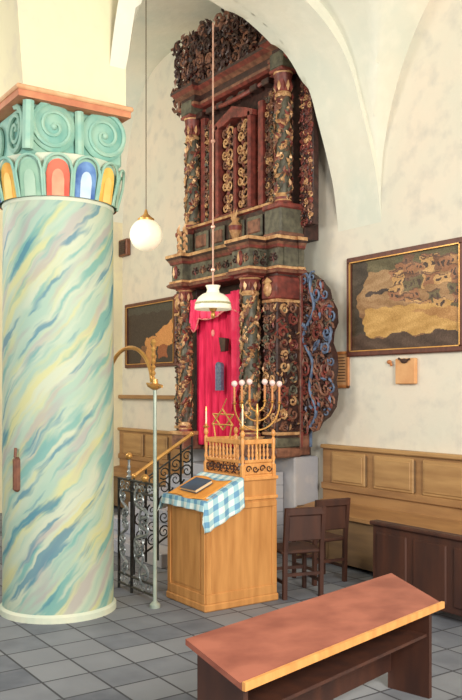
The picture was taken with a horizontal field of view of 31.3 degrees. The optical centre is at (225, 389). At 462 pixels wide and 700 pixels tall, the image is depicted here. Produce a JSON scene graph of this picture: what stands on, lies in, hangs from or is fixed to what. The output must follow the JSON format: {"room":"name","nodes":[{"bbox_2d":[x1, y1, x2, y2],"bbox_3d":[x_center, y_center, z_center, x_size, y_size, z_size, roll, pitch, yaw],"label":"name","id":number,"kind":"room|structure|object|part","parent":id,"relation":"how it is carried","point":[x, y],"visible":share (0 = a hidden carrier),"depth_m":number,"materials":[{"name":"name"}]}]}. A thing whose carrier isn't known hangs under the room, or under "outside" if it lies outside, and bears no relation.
{"room":"house of worship","nodes":[
{"label":"house of worship","id":0,"kind":"room"},
{"bbox_2d":[0,209,121,512],"bbox_3d":[-6.354,-2.000,11.719,10.750,8.000,0.280,0,0,-34],"label":"wall","id":1,"kind":"structure","parent":0,"point":[117,227],"depth_m":14.57,"materials":[{"name":"beige paint"}]},
{"bbox_2d":[113,0,312,222],"bbox_3d":[-1.655,-4.208,11.324,3.460,2.484,5.680,0,0,-34],"label":"arch","id":2,"kind":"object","parent":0,"point":[167,20],"depth_m":12.35,"materials":[{"name":"paint"}]},
{"bbox_2d":[130,0,161,251],"bbox_3d":[-1.002,-3.558,10.316,0.408,3.644,0.408,0,0,-34],"label":"globe pendant lamp","id":3,"kind":"object","parent":2,"relation":"hanging from","point":[145,233],"visible":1,"depth_m":10.22,"materials":[{"name":"white glass"}]},
{"bbox_3d":[-1.002,-3.810,10.316,0.016,3.139,0.014,0,0,-34],"label":"rod","id":4,"kind":"part","parent":3,"relation":"part of","materials":[{"name":"metal"}]},
{"bbox_3d":[-1.002,-1.941,10.316,0.408,0.410,0.408,0,0,-34],"label":"globe","id":5,"kind":"part","parent":3,"relation":"part of","materials":[{"name":"white glass"}]},
{"bbox_2d":[195,23,230,317],"bbox_3d":[-0.151,-2.555,9.606,0.432,3.449,0.432,0,0,-34],"label":"pendant lamp","id":6,"kind":"object","parent":2,"relation":"hanging from","point":[212,301],"visible":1,"depth_m":9.59,"materials":[{"name":"white glass"}]},
{"bbox_3d":[-0.151,-2.708,9.606,0.049,3.144,0.049,0,0,-12],"label":"rod","id":7,"kind":"part","parent":6,"relation":"part of","materials":[{"name":"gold metal"}]},
{"bbox_3d":[-0.151,-1.077,9.606,0.432,0.283,0.432,0,0,-34],"label":"lamp shade","id":8,"kind":"part","parent":6,"relation":"part of","materials":[{"name":"white glass"}]},
{"bbox_2d":[0,506,461,699],"bbox_3d":[-1.417,2.060,4.726,11.000,0.120,17.400,0,0,-34],"label":"floor","id":9,"kind":"structure","parent":0,"point":[135,651],"depth_m":6.40,"materials":[{"name":"tile"}]},
{"bbox_2d":[0,83,132,623],"bbox_3d":[-1.534,-0.263,7.554,1.211,4.525,1.220,0,0,-34],"label":"column","id":10,"kind":"structure","parent":9,"relation":"on","point":[60,152],"depth_m":7.12,"materials":[{"name":"paint"}]},
{"bbox_2d":[0,0,125,105],"bbox_3d":[-1.652,-4.210,7.425,1.260,3.380,0.800,0,0,-34],"label":"pier","id":11,"kind":"structure","parent":10,"relation":"on","point":[65,46],"depth_m":7.14,"materials":[{"name":"beige paint"}]},
{"bbox_2d":[118,453,152,596],"bbox_3d":[-0.875,1.310,8.041,0.078,1.381,0.768,0,0,-34],"label":"iron railing","id":12,"kind":"object","parent":9,"relation":"on","point":[121,537],"visible":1,"depth_m":8.11,"materials":[{"name":"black metal"}]},
{"bbox_2d":[114,339,162,608],"bbox_3d":[-0.898,0.765,7.934,0.150,2.470,1.131,0,0,-34],"label":"lamp pole","id":13,"kind":"object","parent":9,"relation":"on","point":[153,384],"visible":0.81,"depth_m":7.56,"materials":[{"name":"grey metal"}]},
{"bbox_2d":[114,427,188,508],"bbox_3d":[-1.357,1.330,13.491,0.500,1.340,2.420,0,0,-34],"label":"bench","id":14,"kind":"object","parent":9,"relation":"on","point":[137,442],"visible":0.44,"depth_m":13.71,"materials":[{"name":"brown wood"}]},
{"bbox_3d":[-1.386,1.385,13.472,0.430,0.110,2.400,0,0,-34],"label":"seat","id":15,"kind":"part","parent":14,"relation":"part of","materials":[{"name":"brown wood"}]},
{"bbox_3d":[-1.196,0.685,13.602,0.110,0.050,2.420,0,0,-34],"label":"rail","id":16,"kind":"part","parent":14,"relation":"part of","materials":[{"name":"brown wood"}]},
{"bbox_3d":[-1.221,1.160,13.585,0.030,0.080,2.400,0,0,-34],"label":"rail","id":17,"kind":"part","parent":14,"relation":"part of","materials":[{"name":"brown wood"}]},
{"bbox_3d":[-1.181,1.100,13.611,0.065,0.800,2.400,0,0,-34],"label":"backrest","id":18,"kind":"part","parent":14,"relation":"part of","materials":[{"name":"brown wood"}]},
{"bbox_2d":[131,432,193,574],"bbox_3d":[-0.691,1.234,9.136,0.798,1.531,0.057,0,0,-34],"label":"stair railing","id":19,"kind":"object","parent":9,"relation":"on","point":[168,451],"visible":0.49,"depth_m":9.10,"materials":[{"name":"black metal"}]},
{"bbox_3d":[-0.691,0.715,9.136,0.798,0.493,0.057,0,0,-34],"label":"handrail","id":20,"kind":"part","parent":19,"relation":"part of","materials":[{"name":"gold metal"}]},
{"bbox_2d":[114,461,282,568],"bbox_3d":[-0.541,1.505,10.475,1.740,0.990,1.900,0,0,-34],"label":"stone steps","id":21,"kind":"structure","parent":9,"relation":"on","point":[198,466],"depth_m":10.16,"materials":[{"name":"grey stone"}]},
{"bbox_2d":[166,427,277,612],"bbox_3d":[-0.038,1.188,7.899,0.840,1.625,0.700,0,0,-34],"label":"lectern","id":22,"kind":"object","parent":9,"relation":"on","point":[234,564],"visible":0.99,"depth_m":7.69,"materials":[{"name":"brown wood"}]},
{"bbox_3d":[-0.373,1.478,7.670,0.016,0.905,0.660,0,0,-34],"label":"panel","id":23,"kind":"part","parent":22,"relation":"part of","materials":[{"name":"brown wood"}]},
{"bbox_2d":[157,471,244,532],"bbox_3d":[-0.248,1.045,7.789,0.462,0.474,0.866,0,0,-34],"label":"gingham cloth","id":24,"kind":"object","parent":22,"relation":"on","point":[228,501],"visible":0.8,"depth_m":7.50,"materials":[{"name":"fabric"}]},
{"bbox_2d":[168,476,231,499],"bbox_3d":[-0.263,0.916,7.763,0.366,0.166,0.610,0,0,-34],"label":"cloth","id":25,"kind":"object","parent":24,"relation":"on","point":[216,485],"visible":0.65,"depth_m":7.64,"materials":[{"name":"orange fabric"}]},
{"bbox_2d":[180,477,212,492],"bbox_3d":[-0.281,0.897,7.782,0.195,0.116,0.312,0,0,-30],"label":"book","id":26,"kind":"object","parent":25,"relation":"on","point":[197,484],"visible":1,"depth_m":7.73,"materials":[{"name":"blue paper"}]},
{"bbox_2d":[203,407,208,427],"bbox_3d":[-0.196,0.270,8.166,0.064,0.215,0.064,0,0,-34],"label":"candle","id":27,"kind":"object","parent":22,"relation":"on","point":[206,423],"visible":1,"depth_m":8.16,"materials":[{"name":"white wax"}]},
{"bbox_3d":[-0.196,0.600,8.166,0.046,0.450,0.048,0,0,-34],"label":"post","id":28,"kind":"part","parent":22,"relation":"part of","materials":[{"name":"brown wood"}]},
{"bbox_3d":[-0.038,1.965,7.899,0.840,0.070,0.700,0,0,-34],"label":"moulding","id":29,"kind":"part","parent":22,"relation":"part of","materials":[{"name":"brown wood"}]},
{"bbox_2d":[212,398,233,438],"bbox_3d":[-0.034,0.274,7.928,0.030,0.386,0.356,0,0,-34],"label":"star","id":30,"kind":"object","parent":22,"relation":"on","point":[222,409],"visible":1,"depth_m":7.92,"materials":[{"name":"gold metal"}]},
{"bbox_3d":[-0.021,0.810,7.910,0.030,0.030,0.580,0,0,-34],"label":"rail","id":31,"kind":"part","parent":22,"relation":"part of","materials":[{"name":"brown wood"}]},
{"bbox_3d":[-0.021,0.487,7.910,0.030,0.045,0.580,0,0,-34],"label":"rail","id":32,"kind":"part","parent":22,"relation":"part of","materials":[{"name":"brown wood"}]},
{"bbox_3d":[-0.021,0.670,7.910,0.030,0.030,0.580,0,0,-34],"label":"rail","id":33,"kind":"part","parent":22,"relation":"part of","materials":[{"name":"brown wood"}]},
{"bbox_3d":[-0.048,0.487,8.268,0.320,0.045,0.030,0,0,-34],"label":"rail","id":34,"kind":"part","parent":22,"relation":"part of","materials":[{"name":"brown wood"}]},
{"bbox_3d":[0.101,0.600,8.370,0.046,0.450,0.048,0,0,-34],"label":"post","id":35,"kind":"part","parent":22,"relation":"part of","materials":[{"name":"brown wood"}]},
{"bbox_3d":[0.152,1.488,7.622,0.800,0.885,0.016,0,0,-34],"label":"panel","id":36,"kind":"part","parent":22,"relation":"part of","materials":[{"name":"brown wood"}]},
{"bbox_2d":[239,404,245,430],"bbox_3d":[0.154,0.255,7.654,0.064,0.245,0.064,0,0,-34],"label":"candle","id":37,"kind":"object","parent":22,"relation":"on","point":[242,428],"visible":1,"depth_m":7.65,"materials":[{"name":"white wax"}]},
{"bbox_3d":[0.154,0.600,7.654,0.046,0.450,0.048,0,0,-34],"label":"post","id":38,"kind":"part","parent":22,"relation":"part of","materials":[{"name":"brown wood"}]},
{"bbox_3d":[0.124,0.919,8.004,0.445,0.212,0.690,0,0,-34],"label":"moulding","id":39,"kind":"part","parent":22,"relation":"part of","materials":[{"name":"brown wood"}]},
{"bbox_2d":[231,379,281,459],"bbox_3d":[0.302,0.351,7.986,0.555,0.923,0.200,0,0,-34],"label":"candelabrum","id":40,"kind":"object","parent":22,"relation":"on","point":[249,381],"visible":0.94,"depth_m":7.98,"materials":[{"name":"gold metal"}]},
{"bbox_3d":[0.081,-0.060,7.871,0.058,0.060,0.058,0,0,-34],"label":"bulb","id":41,"kind":"part","parent":40,"relation":"part of","materials":[{"name":"white glass"}]},
{"bbox_3d":[0.151,-0.070,7.908,0.058,0.060,0.058,0,0,-34],"label":"bulb","id":42,"kind":"part","parent":40,"relation":"part of","materials":[{"name":"white glass"}]},
{"bbox_3d":[0.302,0.473,7.986,0.200,0.680,0.200,0,0,-34],"label":"stem","id":43,"kind":"part","parent":40,"relation":"part of","materials":[{"name":"gold metal"}]},
{"bbox_3d":[0.302,0.269,7.986,0.516,0.259,0.026,0,0,-27],"label":"arm","id":44,"kind":"part","parent":40,"relation":"part of","materials":[{"name":"gold metal"}]},
{"bbox_3d":[0.302,0.219,7.986,0.356,0.179,0.026,0,0,-27],"label":"arm","id":45,"kind":"part","parent":40,"relation":"part of","materials":[{"name":"gold metal"}]},
{"bbox_3d":[0.302,0.166,7.986,0.186,0.094,0.026,0,0,-27],"label":"arm","id":46,"kind":"part","parent":40,"relation":"part of","materials":[{"name":"gold metal"}]},
{"bbox_3d":[0.302,0.670,7.756,0.320,0.030,0.030,0,0,-34],"label":"rail","id":47,"kind":"part","parent":22,"relation":"part of","materials":[{"name":"brown wood"}]},
{"bbox_3d":[0.302,0.810,7.756,0.320,0.030,0.030,0,0,-34],"label":"rail","id":48,"kind":"part","parent":22,"relation":"part of","materials":[{"name":"brown wood"}]},
{"bbox_3d":[0.302,0.487,7.756,0.320,0.045,0.030,0,0,-34],"label":"rail","id":49,"kind":"part","parent":22,"relation":"part of","materials":[{"name":"brown wood"}]},
{"bbox_3d":[0.451,0.600,7.858,0.046,0.450,0.048,0,0,-34],"label":"post","id":50,"kind":"part","parent":22,"relation":"part of","materials":[{"name":"brown wood"}]},
{"bbox_2d":[165,9,338,457],"bbox_3d":[0.073,-2.239,10.986,0.950,6.117,3.615,0,0,-34],"label":"torah ark","id":51,"kind":"object","parent":9,"relation":"on","point":[266,127],"visible":0.87,"depth_m":10.23,"materials":[{"name":"brown wood"}]},
{"bbox_2d":[189,290,242,446],"bbox_3d":[-0.137,-0.260,10.958,0.194,2.020,1.238,0,0,-34],"label":"curtain","id":52,"kind":"object","parent":51,"relation":"hanging from","point":[219,362],"visible":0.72,"depth_m":10.98,"materials":[{"name":"fabric"}]},
{"bbox_2d":[231,290,240,412],"bbox_3d":[0.118,-0.485,10.510,0.066,1.570,0.209,0,0,-34],"label":"drape","id":53,"kind":"object","parent":52,"relation":"hanging from","point":[235,295],"depth_m":10.51,"materials":[{"name":"fabric"}]},
{"bbox_3d":[0.228,-2.095,11.074,0.575,0.470,1.920,0,0,-34],"label":"attic sill","id":54,"kind":"part","parent":51,"relation":"part of","materials":[{"name":"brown wood"}]},
{"bbox_2d":[228,210,241,238],"bbox_3d":[0.120,-2.110,10.661,0.180,0.480,0.180,0,0,-34],"label":"vase","id":55,"kind":"object","parent":51,"relation":"on","point":[235,227],"depth_m":10.62,"materials":[{"name":"brown wood"}]},
{"bbox_2d":[189,449,317,541],"bbox_3d":[0.304,1.410,11.144,0.390,1.180,2.450,0,0,-34],"label":"plinth","id":56,"kind":"object","parent":9,"relation":"on","point":[300,474],"visible":0.2,"depth_m":10.14,"materials":[{"name":"grey paint"}]},
{"bbox_2d":[277,506,325,599],"bbox_3d":[0.682,1.560,8.078,0.440,0.880,0.500,0,0,-19],"label":"wooden chair","id":57,"kind":"object","parent":9,"relation":"on","point":[302,524],"visible":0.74,"depth_m":7.89,"materials":[{"name":"brown wood"}]},
{"bbox_3d":[0.569,1.560,7.826,0.040,0.880,0.100,0,0,-19],"label":"leg","id":58,"kind":"part","parent":57,"relation":"part of","materials":[{"name":"brown wood"}]},
{"bbox_3d":[0.670,1.552,8.111,0.440,0.035,0.430,0,0,-19],"label":"seat","id":59,"kind":"part","parent":57,"relation":"part of","materials":[{"name":"brown wood"}]},
{"bbox_3d":[0.791,1.780,8.339,0.040,0.440,0.040,0,0,-19],"label":"leg","id":60,"kind":"part","parent":57,"relation":"part of","materials":[{"name":"brown wood"}]},
{"bbox_3d":[0.756,1.280,7.868,0.400,0.320,0.045,0,0,-19],"label":"backrest","id":61,"kind":"part","parent":57,"relation":"part of","materials":[{"name":"brown wood"}]},
{"bbox_3d":[0.928,1.560,7.952,0.040,0.880,0.100,0,0,-19],"label":"leg","id":62,"kind":"part","parent":57,"relation":"part of","materials":[{"name":"brown wood"}]},
{"bbox_2d":[185,573,444,699],"bbox_3d":[0.610,1.625,4.752,0.395,0.750,2.000,0,0,42],"label":"desk","id":63,"kind":"object","parent":9,"relation":"on","point":[327,646],"visible":1,"depth_m":4.70,"materials":[{"name":"brown wood"}]},
{"bbox_3d":[-0.019,1.650,4.071,0.305,0.700,0.035,0,0,42],"label":"panel","id":64,"kind":"part","parent":63,"relation":"part of","materials":[{"name":"brown wood"}]},
{"bbox_2d":[248,628,426,699],"bbox_3d":[0.619,1.590,4.744,0.220,0.020,1.800,0,0,42],"label":"shelf","id":65,"kind":"object","parent":63,"relation":"attached to","point":[289,686],"depth_m":4.73,"materials":[{"name":"brown wood"}]},
{"bbox_3d":[0.496,1.590,4.854,0.020,0.580,1.820,0,0,42],"label":"modesty panel","id":66,"kind":"part","parent":63,"relation":"part of","materials":[{"name":"brown wood"}]},
{"bbox_3d":[1.213,1.650,5.450,0.305,0.700,0.035,0,0,42],"label":"panel","id":67,"kind":"part","parent":63,"relation":"part of","materials":[{"name":"brown wood"}]},
{"bbox_2d":[292,497,350,585],"bbox_3d":[0.991,1.560,8.676,0.440,0.880,0.500,0,0,-28],"label":"wooden chair","id":68,"kind":"object","parent":9,"relation":"on","point":[338,509],"visible":0.66,"depth_m":8.53,"materials":[{"name":"brown wood"}]},
{"bbox_3d":[0.724,1.780,8.771,0.040,0.440,0.040,0,0,-28],"label":"leg","id":69,"kind":"part","parent":68,"relation":"part of","materials":[{"name":"brown wood"}]},
{"bbox_3d":[0.919,1.560,8.410,0.040,0.880,0.100,0,0,-28],"label":"leg","id":70,"kind":"part","parent":68,"relation":"part of","materials":[{"name":"brown wood"}]},
{"bbox_3d":[0.974,1.552,8.707,0.440,0.035,0.430,0,0,-28],"label":"seat","id":71,"kind":"part","parent":68,"relation":"part of","materials":[{"name":"brown wood"}]},
{"bbox_3d":[1.058,1.780,8.951,0.040,0.440,0.040,0,0,-28],"label":"leg","id":72,"kind":"part","parent":68,"relation":"part of","materials":[{"name":"brown wood"}]},
{"bbox_3d":[1.097,1.280,8.480,0.400,0.320,0.045,0,0,-28],"label":"backrest","id":73,"kind":"part","parent":68,"relation":"part of","materials":[{"name":"brown wood"}]},
{"bbox_3d":[1.253,1.560,8.590,0.040,0.880,0.100,0,0,-28],"label":"leg","id":74,"kind":"part","parent":68,"relation":"part of","materials":[{"name":"brown wood"}]},
{"bbox_2d":[295,444,461,571],"bbox_3d":[2.099,1.330,8.442,0.500,1.340,3.783,0,0,-34],"label":"wall paneling","id":75,"kind":"structure","parent":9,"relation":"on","point":[421,489],"depth_m":9.00,"materials":[{"name":"brown wood"}]},
{"bbox_3d":[2.070,1.385,8.422,0.430,0.110,3.763,0,0,-34],"label":"seat","id":76,"kind":"part","parent":75,"relation":"part of","materials":[{"name":"brown wood"}]},
{"bbox_3d":[2.260,0.685,8.552,0.110,0.050,3.783,0,0,-34],"label":"rail","id":77,"kind":"part","parent":75,"relation":"part of","materials":[{"name":"brown wood"}]},
{"bbox_3d":[2.235,1.160,8.535,0.030,0.080,3.763,0,0,-34],"label":"rail","id":78,"kind":"part","parent":75,"relation":"part of","materials":[{"name":"brown wood"}]},
{"bbox_3d":[2.274,1.100,8.562,0.065,0.800,3.763,0,0,-34],"label":"backrest","id":79,"kind":"part","parent":75,"relation":"part of","materials":[{"name":"brown wood"}]},
{"bbox_2d":[370,520,461,616],"bbox_3d":[2.092,1.620,7.169,0.450,0.760,1.940,0,0,-34],"label":"pew","id":80,"kind":"object","parent":9,"relation":"on","point":[429,560],"visible":0.77,"depth_m":7.31,"materials":[{"name":"brown wood"}]},
{"bbox_3d":[1.951,1.260,7.073,0.110,0.040,1.940,0,0,-34],"label":"rail","id":81,"kind":"part","parent":80,"relation":"part of","materials":[{"name":"brown wood"}]},
{"bbox_2d":[110,0,428,176],"bbox_3d":[1.621,-3.525,6.538,3.460,2.750,4.560,0,0,-34],"label":"ceiling","id":82,"kind":"structure","parent":0,"point":[377,35],"depth_m":8.87,"materials":[{"name":"paint"}]},
{"bbox_2d":[122,0,461,499],"bbox_3d":[3.019,-2.000,7.761,0.250,8.000,17.400,0,0,-34],"label":"wall","id":83,"kind":"structure","parent":0,"point":[421,176],"depth_m":9.36,"materials":[{"name":"paint"}]},
{"bbox_2d":[119,238,130,256],"bbox_3d":[-1.787,-2.496,14.469,0.106,0.294,0.300,0,0,-34],"label":"wall speaker","id":84,"kind":"object","parent":83,"relation":"attached to","point":[125,244],"visible":0.98,"depth_m":14.38,"materials":[{"name":"brown wood"}]},
{"bbox_2d":[119,240,124,254],"bbox_3d":[-1.822,-2.496,14.445,0.021,0.234,0.220,0,0,-34],"label":"grille","id":85,"kind":"object","parent":84,"relation":"attached to","point":[122,242],"depth_m":14.44,"materials":[{"name":"brown wood"}]},
{"bbox_2d":[118,395,174,399],"bbox_3d":[-1.206,0.118,13.625,0.100,0.065,2.350,0,0,-34],"label":"wall rail","id":86,"kind":"object","parent":83,"relation":"attached to","point":[171,397],"visible":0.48,"depth_m":13.76,"materials":[{"name":"brown wood"}]},
{"bbox_2d":[125,296,175,367],"bbox_3d":[-1.274,-0.937,13.764,0.056,1.112,1.736,0,0,-34],"label":"painting","id":87,"kind":"object","parent":83,"relation":"attached to","point":[145,321],"visible":0.88,"depth_m":13.73,"materials":[{"name":"brown paint"}]},
{"bbox_2d":[234,0,380,231],"bbox_3d":[0.211,-3.800,8.748,3.310,4.200,0.720,0,0,-34],"label":"arch","id":88,"kind":"object","parent":83,"relation":"attached to","point":[306,28],"depth_m":9.38,"materials":[{"name":"paint"}]},
{"bbox_2d":[337,351,349,387],"bbox_3d":[1.385,-0.243,9.902,0.030,0.438,0.274,0,0,-34],"label":"framed notice","id":89,"kind":"object","parent":83,"relation":"attached to","point":[343,377],"visible":0.6,"depth_m":9.87,"materials":[{"name":"orange wood"}]},
{"bbox_2d":[337,357,344,381],"bbox_3d":[1.385,-0.246,9.902,0.003,0.290,0.147,0,0,-34],"label":"print","id":90,"kind":"object","parent":89,"relation":"attached to","point":[341,360],"depth_m":9.90},
{"bbox_2d":[347,237,461,356],"bbox_3d":[1.936,-0.977,9.074,0.056,1.167,1.750,0,0,-34],"label":"painting","id":91,"kind":"object","parent":83,"relation":"attached to","point":[407,300],"visible":1,"depth_m":9.02,"materials":[{"name":"brown paint"}]},
{"bbox_2d":[395,358,416,383],"bbox_3d":[1.960,-0.211,9.014,0.083,0.292,0.294,0,0,-34],"label":"plaque","id":92,"kind":"object","parent":83,"relation":"attached to","point":[405,368],"visible":1,"depth_m":8.99,"materials":[{"name":"wood"}]}
]}

